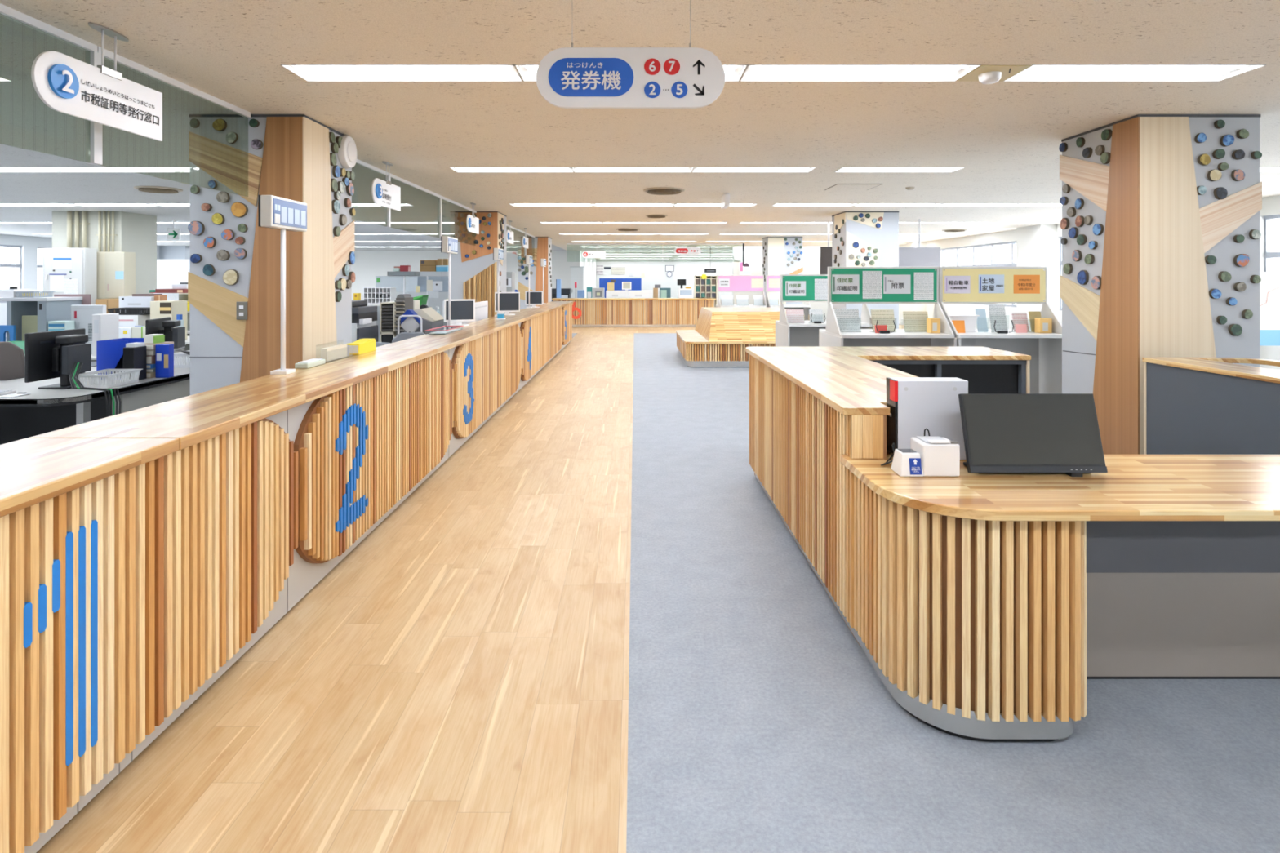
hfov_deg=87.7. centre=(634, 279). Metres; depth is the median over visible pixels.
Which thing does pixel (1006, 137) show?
ceiling
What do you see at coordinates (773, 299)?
holder
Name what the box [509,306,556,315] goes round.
countertop
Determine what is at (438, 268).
carton
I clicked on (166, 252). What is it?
window
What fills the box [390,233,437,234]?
ceiling light
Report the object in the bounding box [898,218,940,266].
sign
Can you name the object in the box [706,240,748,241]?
ceiling light
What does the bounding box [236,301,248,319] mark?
wall switch plate
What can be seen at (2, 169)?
ceiling light
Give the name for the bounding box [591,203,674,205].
ceiling light
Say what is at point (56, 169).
ceiling light
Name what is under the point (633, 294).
box
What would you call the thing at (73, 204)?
ceiling light
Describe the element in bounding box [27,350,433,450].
countertop
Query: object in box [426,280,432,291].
sheet
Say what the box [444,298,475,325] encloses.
computer monitor
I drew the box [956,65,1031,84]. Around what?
smoke detector
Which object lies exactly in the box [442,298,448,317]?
stand
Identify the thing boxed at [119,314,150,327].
drawer unit
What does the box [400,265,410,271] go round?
packet
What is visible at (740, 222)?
ceiling light
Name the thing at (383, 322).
tray
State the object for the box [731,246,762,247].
ceiling light
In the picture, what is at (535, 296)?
computer monitor
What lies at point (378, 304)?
table
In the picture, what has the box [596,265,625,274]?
board
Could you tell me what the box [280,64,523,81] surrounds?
ceiling light
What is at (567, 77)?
hanging sign
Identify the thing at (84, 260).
tall cabinet
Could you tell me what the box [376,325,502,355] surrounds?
countertop
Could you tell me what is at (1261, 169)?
ceiling light
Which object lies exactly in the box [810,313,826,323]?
glasses
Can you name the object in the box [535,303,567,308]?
countertop
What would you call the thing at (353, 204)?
ceiling light
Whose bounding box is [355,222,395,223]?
ceiling light
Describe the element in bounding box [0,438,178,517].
countertop
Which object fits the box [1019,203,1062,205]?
ceiling light
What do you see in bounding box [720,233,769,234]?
ceiling light
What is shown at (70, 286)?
notice
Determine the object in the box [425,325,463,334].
document tray
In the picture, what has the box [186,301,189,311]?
storage box
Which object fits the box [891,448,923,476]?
box
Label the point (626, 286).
computer monitor
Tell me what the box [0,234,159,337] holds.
wall
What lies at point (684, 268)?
wall
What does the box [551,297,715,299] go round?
countertop
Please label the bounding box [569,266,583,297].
door
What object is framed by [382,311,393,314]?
tray
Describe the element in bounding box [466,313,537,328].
countertop
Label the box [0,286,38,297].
tray
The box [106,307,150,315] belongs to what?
plastic basket
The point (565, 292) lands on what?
monitor
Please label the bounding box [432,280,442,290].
sheet
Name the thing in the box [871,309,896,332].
holder
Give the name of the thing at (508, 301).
computer monitor
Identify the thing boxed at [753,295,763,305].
holder
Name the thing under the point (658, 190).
ceiling vent
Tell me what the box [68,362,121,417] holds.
cable bundle
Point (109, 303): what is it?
base cabinet
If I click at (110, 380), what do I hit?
plastic basket
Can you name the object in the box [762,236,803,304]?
pillar
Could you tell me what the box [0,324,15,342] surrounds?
file holder
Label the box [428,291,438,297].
sheet
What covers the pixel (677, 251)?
sign
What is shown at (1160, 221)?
pillar
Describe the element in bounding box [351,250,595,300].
wall
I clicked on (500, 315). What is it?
box
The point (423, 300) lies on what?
crate
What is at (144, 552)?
counter
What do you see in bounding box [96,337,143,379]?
file holder
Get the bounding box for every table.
[173,342,186,352]
[367,303,379,306]
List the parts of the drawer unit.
drawer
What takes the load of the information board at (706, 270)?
hanging from the ceiling
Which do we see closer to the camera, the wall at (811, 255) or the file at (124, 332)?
the file at (124, 332)
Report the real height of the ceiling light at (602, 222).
0.092 m
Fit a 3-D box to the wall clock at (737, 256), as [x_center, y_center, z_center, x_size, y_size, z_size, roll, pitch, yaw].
[3.704,-0.837,23.976,0.300,0.300,0.048,0,0,0]
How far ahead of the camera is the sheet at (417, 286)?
13.19 m
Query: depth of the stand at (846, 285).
7.15 m
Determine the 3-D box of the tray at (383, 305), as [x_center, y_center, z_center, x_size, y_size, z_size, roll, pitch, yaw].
[-3.562,0.386,9.770,0.167,0.034,0.320,0,0,0]
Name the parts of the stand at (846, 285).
panel, board frame, modesty panel, panel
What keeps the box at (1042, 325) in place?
on the stand at (956, 285)
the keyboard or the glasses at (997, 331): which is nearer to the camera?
the keyboard
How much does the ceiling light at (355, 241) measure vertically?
0.092 m
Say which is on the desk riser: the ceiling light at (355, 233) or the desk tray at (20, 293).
the desk tray at (20, 293)
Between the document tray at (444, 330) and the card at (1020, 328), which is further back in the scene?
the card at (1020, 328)
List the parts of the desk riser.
panel, panel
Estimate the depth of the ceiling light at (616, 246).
23.92 m
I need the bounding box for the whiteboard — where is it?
[156,259,189,288]
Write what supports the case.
on the desk
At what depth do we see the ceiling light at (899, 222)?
13.84 m
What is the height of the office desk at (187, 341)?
0.660 m
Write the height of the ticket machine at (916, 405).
0.318 m
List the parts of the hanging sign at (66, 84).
rod, ceiling plate, rod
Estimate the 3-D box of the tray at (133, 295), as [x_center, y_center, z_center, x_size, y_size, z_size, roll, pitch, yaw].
[-6.705,0.209,9.175,0.234,0.032,0.250,0,0,0]
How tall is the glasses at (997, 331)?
0.141 m
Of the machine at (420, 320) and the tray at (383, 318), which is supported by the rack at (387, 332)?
the tray at (383, 318)
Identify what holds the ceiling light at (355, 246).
attached to the ceiling
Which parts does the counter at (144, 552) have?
slat panel, slat panel, slat panel, slat panel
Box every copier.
[351,300,377,342]
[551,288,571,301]
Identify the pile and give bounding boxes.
[413,300,419,310]
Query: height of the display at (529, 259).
0.959 m
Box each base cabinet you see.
[95,298,119,313]
[153,293,189,329]
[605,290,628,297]
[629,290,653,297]
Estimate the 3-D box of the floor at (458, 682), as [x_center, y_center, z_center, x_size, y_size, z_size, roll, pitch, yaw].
[3.250,1.550,8.100,11.500,0.100,28.200,0,0,0]
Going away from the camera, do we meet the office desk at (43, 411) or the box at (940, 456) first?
the box at (940, 456)
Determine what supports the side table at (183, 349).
on the floor at (573, 334)
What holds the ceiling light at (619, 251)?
attached to the ceiling
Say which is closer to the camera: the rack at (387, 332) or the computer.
the computer
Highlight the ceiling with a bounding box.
[0,0,1279,258]
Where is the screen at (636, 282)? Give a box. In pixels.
[599,277,641,297]
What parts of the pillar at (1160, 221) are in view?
branch panel, branch panel, trunk panel, trim, trunk panel, branch panel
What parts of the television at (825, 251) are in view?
casing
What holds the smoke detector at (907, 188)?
attached to the ceiling
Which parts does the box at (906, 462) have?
glass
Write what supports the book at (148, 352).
on the book at (150, 359)
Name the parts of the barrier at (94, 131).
post, glass pane, post, post, post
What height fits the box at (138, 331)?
0.248 m
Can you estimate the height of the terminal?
1.215 m
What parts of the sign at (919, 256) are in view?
casing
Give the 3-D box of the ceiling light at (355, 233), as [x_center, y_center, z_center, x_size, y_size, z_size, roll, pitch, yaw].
[-6.920,-1.222,17.120,1.276,0.092,0.298,0,0,0]
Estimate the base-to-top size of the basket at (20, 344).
0.170 m
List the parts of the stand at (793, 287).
panel, board frame, modesty panel, panel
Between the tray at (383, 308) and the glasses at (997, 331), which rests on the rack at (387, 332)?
the tray at (383, 308)
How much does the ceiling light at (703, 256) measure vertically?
0.092 m
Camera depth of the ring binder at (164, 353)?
5.44 m
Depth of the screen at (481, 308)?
9.70 m
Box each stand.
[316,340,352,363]
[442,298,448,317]
[574,281,577,297]
[715,275,766,306]
[765,275,811,320]
[775,274,872,346]
[818,266,956,346]
[937,266,1062,393]
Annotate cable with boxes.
[880,442,894,466]
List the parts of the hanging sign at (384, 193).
panel, ceiling plate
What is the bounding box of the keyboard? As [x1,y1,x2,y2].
[0,390,16,395]
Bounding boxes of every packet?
[393,266,399,271]
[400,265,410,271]
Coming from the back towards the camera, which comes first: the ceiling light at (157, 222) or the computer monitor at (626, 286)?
the computer monitor at (626, 286)
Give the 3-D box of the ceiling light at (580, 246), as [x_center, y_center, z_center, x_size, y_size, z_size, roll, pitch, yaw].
[-1.300,-1.222,23.780,1.276,0.092,0.298,0,0,0]
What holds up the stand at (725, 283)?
on the floor at (759, 722)
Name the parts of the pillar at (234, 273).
branch panel, branch panel, trim, trunk panel, trunk panel, branch panel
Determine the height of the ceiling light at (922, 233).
0.092 m
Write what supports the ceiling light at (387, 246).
attached to the ceiling
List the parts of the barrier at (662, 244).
post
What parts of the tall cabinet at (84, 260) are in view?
door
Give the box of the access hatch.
[824,183,882,190]
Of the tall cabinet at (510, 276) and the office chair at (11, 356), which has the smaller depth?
the office chair at (11, 356)
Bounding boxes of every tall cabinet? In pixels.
[43,248,97,304]
[97,252,135,298]
[506,271,515,312]
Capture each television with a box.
[820,222,831,274]
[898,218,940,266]
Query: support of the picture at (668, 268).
attached to the picture frame at (668, 268)
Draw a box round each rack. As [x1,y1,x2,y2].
[379,302,395,343]
[693,275,716,306]
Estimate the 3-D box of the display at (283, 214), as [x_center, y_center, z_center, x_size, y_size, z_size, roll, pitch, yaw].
[-1.930,0.035,3.680,0.090,0.959,0.380,0,0,0]
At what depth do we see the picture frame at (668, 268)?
37.98 m
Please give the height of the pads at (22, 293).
0.042 m
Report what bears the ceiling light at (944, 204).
attached to the ceiling
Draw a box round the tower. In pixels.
[394,293,413,335]
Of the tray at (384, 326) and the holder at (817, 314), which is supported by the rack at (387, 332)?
the tray at (384, 326)
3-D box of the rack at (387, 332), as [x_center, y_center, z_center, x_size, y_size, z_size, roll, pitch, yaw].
[-3.562,0.913,9.775,0.211,1.174,0.350,0,0,0]
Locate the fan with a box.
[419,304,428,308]
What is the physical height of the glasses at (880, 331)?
0.141 m
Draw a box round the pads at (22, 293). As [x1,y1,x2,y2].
[22,293,47,296]
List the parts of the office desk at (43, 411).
panel, leg, panel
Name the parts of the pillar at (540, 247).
branch panel, branch panel, trim, trunk panel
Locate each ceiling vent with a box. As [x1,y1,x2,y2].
[133,186,182,193]
[615,227,639,231]
[643,186,684,195]
[645,213,667,217]
[942,229,967,231]
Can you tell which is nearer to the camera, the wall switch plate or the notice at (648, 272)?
the wall switch plate
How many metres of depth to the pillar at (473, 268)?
11.45 m
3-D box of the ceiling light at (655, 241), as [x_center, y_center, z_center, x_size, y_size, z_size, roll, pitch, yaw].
[1.260,-1.222,20.450,1.276,0.092,0.298,0,0,0]
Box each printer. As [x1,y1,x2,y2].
[119,293,173,312]
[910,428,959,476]
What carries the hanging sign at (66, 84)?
hanging from the ceiling
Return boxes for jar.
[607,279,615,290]
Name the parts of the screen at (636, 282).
rail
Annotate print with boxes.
[88,323,92,340]
[739,262,742,271]
[742,271,750,274]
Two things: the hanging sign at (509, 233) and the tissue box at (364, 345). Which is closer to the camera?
the tissue box at (364, 345)
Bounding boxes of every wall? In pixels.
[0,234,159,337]
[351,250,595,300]
[375,275,448,342]
[595,258,732,304]
[732,247,828,320]
[898,195,1279,369]
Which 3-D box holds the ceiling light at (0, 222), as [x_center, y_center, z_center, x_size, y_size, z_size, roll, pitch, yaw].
[-13.420,-1.222,13.790,1.276,0.092,0.298,0,0,0]
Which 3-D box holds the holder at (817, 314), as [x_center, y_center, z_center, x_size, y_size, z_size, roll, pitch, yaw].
[2.539,0.507,9.344,0.200,0.184,0.112,0,0,0]
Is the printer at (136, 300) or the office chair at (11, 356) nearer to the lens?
the office chair at (11, 356)
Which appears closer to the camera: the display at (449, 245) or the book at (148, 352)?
the book at (148, 352)
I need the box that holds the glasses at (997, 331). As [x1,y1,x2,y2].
[993,320,1013,333]
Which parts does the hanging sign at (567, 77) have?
name plate, panel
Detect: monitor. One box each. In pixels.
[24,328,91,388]
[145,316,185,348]
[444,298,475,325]
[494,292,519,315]
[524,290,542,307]
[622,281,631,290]
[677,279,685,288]
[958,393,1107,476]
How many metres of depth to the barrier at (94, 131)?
3.50 m
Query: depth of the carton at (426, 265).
13.62 m
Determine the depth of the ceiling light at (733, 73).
3.83 m
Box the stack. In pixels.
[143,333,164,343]
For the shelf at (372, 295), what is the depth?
12.30 m
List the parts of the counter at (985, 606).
shelf frame, panel, panel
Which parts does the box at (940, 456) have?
lid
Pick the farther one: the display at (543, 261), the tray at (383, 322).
the display at (543, 261)
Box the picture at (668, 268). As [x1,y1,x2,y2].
[666,266,673,271]
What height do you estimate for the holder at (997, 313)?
0.288 m
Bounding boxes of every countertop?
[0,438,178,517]
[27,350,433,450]
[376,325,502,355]
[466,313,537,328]
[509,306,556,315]
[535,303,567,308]
[546,301,573,305]
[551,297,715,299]
[745,346,1031,414]
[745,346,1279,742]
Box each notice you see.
[48,273,66,292]
[52,257,71,269]
[63,278,78,293]
[634,271,638,276]
[646,270,651,276]
[701,272,706,279]
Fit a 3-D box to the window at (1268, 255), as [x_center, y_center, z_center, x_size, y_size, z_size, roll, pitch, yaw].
[9.100,-0.135,6.400,0.080,1.570,6.400,0,0,0]
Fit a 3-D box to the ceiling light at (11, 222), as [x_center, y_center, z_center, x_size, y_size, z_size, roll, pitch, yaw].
[-12.120,-1.222,13.790,1.276,0.092,0.298,0,0,0]
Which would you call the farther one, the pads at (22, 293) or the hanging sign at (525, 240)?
the hanging sign at (525, 240)
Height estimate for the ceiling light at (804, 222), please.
0.092 m
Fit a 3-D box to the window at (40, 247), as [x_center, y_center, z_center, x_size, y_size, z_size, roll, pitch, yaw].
[-16.500,-0.160,19.650,0.080,1.520,2.700,0,0,0]
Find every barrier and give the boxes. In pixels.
[0,3,534,256]
[566,243,744,266]
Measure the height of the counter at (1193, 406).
0.975 m
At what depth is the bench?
11.65 m
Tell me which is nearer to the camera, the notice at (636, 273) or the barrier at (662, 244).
the barrier at (662, 244)
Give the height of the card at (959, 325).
0.132 m
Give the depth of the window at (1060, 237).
14.18 m
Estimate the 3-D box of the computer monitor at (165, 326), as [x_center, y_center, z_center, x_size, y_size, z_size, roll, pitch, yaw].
[-4.743,0.595,6.772,0.280,0.410,0.560,0,0,-16]
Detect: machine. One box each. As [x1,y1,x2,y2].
[397,306,444,334]
[592,287,604,297]
[886,377,968,460]
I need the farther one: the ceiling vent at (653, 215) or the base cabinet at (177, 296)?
the ceiling vent at (653, 215)
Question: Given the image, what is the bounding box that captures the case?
[577,289,584,297]
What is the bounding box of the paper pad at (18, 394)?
[0,392,30,397]
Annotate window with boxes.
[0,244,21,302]
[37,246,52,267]
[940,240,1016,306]
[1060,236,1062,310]
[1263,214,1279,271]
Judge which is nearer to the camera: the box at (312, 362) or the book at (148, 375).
the box at (312, 362)
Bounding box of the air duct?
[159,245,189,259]
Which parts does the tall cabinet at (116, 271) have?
door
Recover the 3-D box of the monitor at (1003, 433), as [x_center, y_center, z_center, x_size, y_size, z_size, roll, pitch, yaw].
[1.486,0.576,2.520,0.502,0.290,0.160,0,0,0]
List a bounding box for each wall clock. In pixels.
[666,271,671,276]
[733,252,742,260]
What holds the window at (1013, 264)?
in the wall at (1270, 205)
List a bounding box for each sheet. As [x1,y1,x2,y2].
[416,285,419,292]
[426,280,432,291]
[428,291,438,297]
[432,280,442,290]
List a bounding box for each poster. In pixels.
[739,261,751,275]
[1259,271,1279,345]
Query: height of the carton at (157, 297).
0.592 m
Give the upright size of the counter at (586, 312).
0.900 m
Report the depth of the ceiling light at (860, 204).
10.52 m
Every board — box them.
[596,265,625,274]
[704,245,715,272]
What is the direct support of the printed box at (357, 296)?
on the table
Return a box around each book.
[144,342,173,350]
[146,350,155,355]
[146,355,155,364]
[146,364,155,368]
[146,368,155,372]
[146,372,155,377]
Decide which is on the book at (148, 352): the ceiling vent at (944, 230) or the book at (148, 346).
the book at (148, 346)
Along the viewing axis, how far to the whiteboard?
15.00 m
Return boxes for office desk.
[0,356,189,444]
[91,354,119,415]
[184,336,189,351]
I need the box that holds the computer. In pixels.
[71,304,106,354]
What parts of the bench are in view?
seat, backrest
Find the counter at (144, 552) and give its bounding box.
[0,301,573,852]
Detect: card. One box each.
[875,324,887,333]
[951,320,965,333]
[1014,324,1026,333]
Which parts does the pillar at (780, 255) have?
trunk panel, trim, branch panel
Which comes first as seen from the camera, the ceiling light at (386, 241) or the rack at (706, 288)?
the ceiling light at (386, 241)
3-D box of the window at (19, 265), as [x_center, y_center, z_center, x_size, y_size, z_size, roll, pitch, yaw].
[-16.500,-0.160,17.050,0.080,1.520,1.700,0,0,0]
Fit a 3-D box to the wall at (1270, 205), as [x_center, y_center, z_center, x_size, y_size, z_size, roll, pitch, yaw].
[9.100,0.160,16.000,0.200,2.680,44.000,0,0,0]
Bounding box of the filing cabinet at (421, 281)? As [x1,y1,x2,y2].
[417,271,448,291]
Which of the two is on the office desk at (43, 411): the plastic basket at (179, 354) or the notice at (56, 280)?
the plastic basket at (179, 354)
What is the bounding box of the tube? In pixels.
[555,279,560,297]
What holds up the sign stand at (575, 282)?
on the floor at (573, 334)
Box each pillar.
[52,210,156,293]
[187,114,355,395]
[449,211,506,317]
[517,236,551,309]
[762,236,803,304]
[831,211,898,328]
[1058,114,1262,454]
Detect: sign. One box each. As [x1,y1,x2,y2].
[31,22,162,141]
[167,219,180,239]
[371,160,400,211]
[466,202,479,234]
[506,220,513,244]
[522,227,528,248]
[536,0,725,108]
[582,250,605,257]
[674,247,701,254]
[721,192,729,208]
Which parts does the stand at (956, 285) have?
panel, board frame, modesty panel, panel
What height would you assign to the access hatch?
0.006 m
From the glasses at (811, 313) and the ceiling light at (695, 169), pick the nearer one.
the ceiling light at (695, 169)
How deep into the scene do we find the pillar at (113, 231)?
11.46 m
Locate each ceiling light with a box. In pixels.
[0,76,13,81]
[0,167,59,172]
[0,203,73,205]
[0,222,20,223]
[11,222,52,223]
[38,167,178,172]
[62,203,155,205]
[146,203,189,205]
[156,222,189,223]
[161,167,189,172]
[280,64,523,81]
[351,203,402,205]
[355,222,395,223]
[355,233,390,234]
[355,240,386,241]
[355,246,386,247]
[386,240,429,241]
[386,246,422,247]
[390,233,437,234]
[392,222,450,223]
[449,167,573,172]
[509,203,592,205]
[514,64,747,81]
[540,222,603,223]
[559,233,608,234]
[571,240,613,241]
[572,167,693,172]
[580,246,616,247]
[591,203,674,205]
[602,222,664,223]
[608,233,658,234]
[613,240,654,241]
[616,246,652,247]
[618,250,649,251]
[622,256,646,257]
[646,256,671,257]
[652,246,688,247]
[654,240,697,241]
[658,233,708,234]
[664,222,727,223]
[673,203,757,205]
[677,256,702,257]
[691,167,815,172]
[695,246,731,247]
[702,256,728,257]
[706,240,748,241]
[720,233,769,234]
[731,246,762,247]
[739,64,981,81]
[739,222,803,223]
[770,233,821,234]
[772,203,857,205]
[801,222,831,223]
[802,240,831,241]
[834,167,964,172]
[854,203,942,205]
[898,222,930,223]
[922,233,973,234]
[926,222,994,223]
[937,203,1026,205]
[989,222,1057,223]
[1003,64,1266,81]
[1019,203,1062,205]
[1259,167,1279,172]
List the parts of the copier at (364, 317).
control panel, paper drawer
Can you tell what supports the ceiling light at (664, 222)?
attached to the ceiling
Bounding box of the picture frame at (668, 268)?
[665,265,674,271]
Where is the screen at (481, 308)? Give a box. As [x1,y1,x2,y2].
[446,300,488,325]
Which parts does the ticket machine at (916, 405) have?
panel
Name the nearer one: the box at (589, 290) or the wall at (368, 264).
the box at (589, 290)
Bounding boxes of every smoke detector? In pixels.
[905,186,914,190]
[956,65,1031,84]
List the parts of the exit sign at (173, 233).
panel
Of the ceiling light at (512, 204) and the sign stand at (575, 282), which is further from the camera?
the sign stand at (575, 282)
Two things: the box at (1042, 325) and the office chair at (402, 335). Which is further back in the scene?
the office chair at (402, 335)
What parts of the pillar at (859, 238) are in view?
crown panel, crown panel, crown panel, trim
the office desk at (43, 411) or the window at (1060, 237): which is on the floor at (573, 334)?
the office desk at (43, 411)
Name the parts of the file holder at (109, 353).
panel, plate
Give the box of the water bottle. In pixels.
[175,314,183,327]
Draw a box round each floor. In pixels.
[5,324,902,341]
[36,324,904,852]
[626,333,1279,852]
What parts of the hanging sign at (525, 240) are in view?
panel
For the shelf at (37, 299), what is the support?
attached to the desk riser
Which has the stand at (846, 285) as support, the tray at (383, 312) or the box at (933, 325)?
the box at (933, 325)
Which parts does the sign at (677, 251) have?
name plate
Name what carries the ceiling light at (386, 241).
attached to the ceiling
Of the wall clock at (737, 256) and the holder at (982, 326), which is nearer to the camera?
the holder at (982, 326)
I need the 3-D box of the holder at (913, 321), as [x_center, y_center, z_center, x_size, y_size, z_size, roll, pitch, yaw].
[3.027,0.450,7.184,0.279,0.219,0.112,0,0,0]
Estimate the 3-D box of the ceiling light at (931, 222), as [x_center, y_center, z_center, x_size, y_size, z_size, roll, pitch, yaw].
[6.730,-1.222,13.790,1.276,0.092,0.298,0,0,0]
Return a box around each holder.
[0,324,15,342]
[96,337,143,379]
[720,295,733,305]
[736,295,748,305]
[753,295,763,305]
[768,295,777,305]
[786,309,804,323]
[808,309,823,323]
[833,308,861,332]
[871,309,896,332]
[902,311,928,332]
[974,308,989,332]
[987,305,1008,332]
[1011,312,1030,332]
[1028,311,1041,332]
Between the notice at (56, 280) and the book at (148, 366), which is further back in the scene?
the notice at (56, 280)
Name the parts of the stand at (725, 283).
board frame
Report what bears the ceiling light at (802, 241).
attached to the ceiling
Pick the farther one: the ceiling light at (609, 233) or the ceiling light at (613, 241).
the ceiling light at (613, 241)
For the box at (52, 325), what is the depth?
7.00 m
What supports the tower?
on the floor
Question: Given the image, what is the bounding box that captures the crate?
[413,294,430,307]
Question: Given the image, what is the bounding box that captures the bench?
[675,306,786,367]
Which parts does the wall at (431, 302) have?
post, rail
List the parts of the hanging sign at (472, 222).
panel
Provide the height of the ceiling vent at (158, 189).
0.037 m
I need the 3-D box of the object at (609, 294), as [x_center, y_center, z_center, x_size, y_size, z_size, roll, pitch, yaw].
[-0.572,0.926,22.199,0.748,1.148,0.402,0,0,0]
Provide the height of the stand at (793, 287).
1.576 m
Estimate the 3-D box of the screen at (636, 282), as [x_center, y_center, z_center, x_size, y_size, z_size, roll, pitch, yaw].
[-0.537,0.713,25.025,1.575,1.575,0.550,0,0,0]
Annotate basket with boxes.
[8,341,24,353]
[75,368,142,387]
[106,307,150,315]
[173,350,189,367]
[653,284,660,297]
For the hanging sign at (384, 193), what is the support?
hanging from the ceiling
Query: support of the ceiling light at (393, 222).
attached to the ceiling
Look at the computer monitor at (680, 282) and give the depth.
22.90 m
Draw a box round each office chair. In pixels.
[0,341,24,379]
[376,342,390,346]
[391,332,425,342]
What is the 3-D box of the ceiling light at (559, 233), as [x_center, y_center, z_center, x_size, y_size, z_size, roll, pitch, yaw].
[-1.300,-1.222,17.120,1.276,0.092,0.298,0,0,0]
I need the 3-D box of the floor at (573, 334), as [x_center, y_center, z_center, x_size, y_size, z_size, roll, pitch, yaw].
[-3.700,1.550,16.000,25.400,0.100,44.000,0,0,0]
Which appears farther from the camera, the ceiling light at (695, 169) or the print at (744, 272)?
the print at (744, 272)
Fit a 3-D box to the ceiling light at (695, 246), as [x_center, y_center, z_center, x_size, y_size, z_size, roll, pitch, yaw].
[2.820,-1.222,23.780,1.276,0.092,0.298,0,0,0]
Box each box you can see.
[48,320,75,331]
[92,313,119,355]
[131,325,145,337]
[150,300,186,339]
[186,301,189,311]
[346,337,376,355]
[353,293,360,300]
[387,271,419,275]
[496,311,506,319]
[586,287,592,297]
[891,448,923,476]
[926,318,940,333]
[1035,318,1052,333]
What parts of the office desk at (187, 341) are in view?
panel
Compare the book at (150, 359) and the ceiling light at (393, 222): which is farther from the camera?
the ceiling light at (393, 222)
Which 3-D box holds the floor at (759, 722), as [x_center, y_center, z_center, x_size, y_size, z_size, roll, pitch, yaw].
[4.489,1.550,6.375,9.022,0.100,24.750,0,0,0]
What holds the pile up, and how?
on the floor
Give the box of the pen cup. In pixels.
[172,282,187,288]
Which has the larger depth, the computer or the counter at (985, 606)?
the computer
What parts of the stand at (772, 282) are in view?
board frame, modesty panel, panel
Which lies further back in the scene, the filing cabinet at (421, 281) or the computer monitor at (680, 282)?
the computer monitor at (680, 282)
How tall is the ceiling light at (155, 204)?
0.092 m
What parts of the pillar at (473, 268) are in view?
crown panel, trim, slat panel, crown panel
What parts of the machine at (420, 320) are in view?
cart frame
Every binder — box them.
[155,288,187,293]
[155,344,173,377]
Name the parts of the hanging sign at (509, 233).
panel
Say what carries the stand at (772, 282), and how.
on the floor at (759, 722)
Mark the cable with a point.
(893, 443)
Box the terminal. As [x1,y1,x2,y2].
[678,288,693,297]
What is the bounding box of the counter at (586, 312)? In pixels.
[551,297,715,326]
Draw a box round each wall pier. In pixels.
[906,241,925,311]
[1016,224,1057,330]
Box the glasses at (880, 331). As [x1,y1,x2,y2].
[875,320,895,333]
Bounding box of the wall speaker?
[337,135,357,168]
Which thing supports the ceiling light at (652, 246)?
attached to the ceiling
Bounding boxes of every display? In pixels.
[257,195,306,374]
[440,235,457,325]
[493,248,503,315]
[525,255,533,307]
[540,258,546,304]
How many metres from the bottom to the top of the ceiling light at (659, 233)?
0.092 m
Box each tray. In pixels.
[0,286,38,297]
[13,291,53,297]
[132,293,162,296]
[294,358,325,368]
[382,304,393,307]
[382,307,393,311]
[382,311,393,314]
[382,314,393,317]
[382,317,393,320]
[382,320,393,324]
[382,324,393,328]
[382,328,393,331]
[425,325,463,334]
[949,314,979,332]
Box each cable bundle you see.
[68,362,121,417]
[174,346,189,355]
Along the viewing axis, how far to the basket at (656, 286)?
22.20 m
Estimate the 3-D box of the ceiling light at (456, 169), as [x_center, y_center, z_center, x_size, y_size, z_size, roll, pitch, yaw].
[-1.300,-1.222,7.130,1.276,0.092,0.298,0,0,0]
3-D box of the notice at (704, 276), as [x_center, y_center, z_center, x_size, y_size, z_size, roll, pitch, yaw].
[2.330,-0.112,22.384,0.240,0.240,0.003,0,0,0]
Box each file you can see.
[119,327,131,337]
[123,342,146,380]
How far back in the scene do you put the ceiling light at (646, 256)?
33.92 m
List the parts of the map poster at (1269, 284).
rail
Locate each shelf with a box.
[0,297,82,301]
[363,287,395,303]
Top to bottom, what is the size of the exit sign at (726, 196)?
0.180 m
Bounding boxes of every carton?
[154,294,166,301]
[420,259,437,271]
[435,265,448,271]
[437,258,448,265]
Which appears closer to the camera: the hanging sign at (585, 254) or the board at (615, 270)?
the hanging sign at (585, 254)
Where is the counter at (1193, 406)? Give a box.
[1142,357,1279,454]
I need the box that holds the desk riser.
[0,293,91,341]

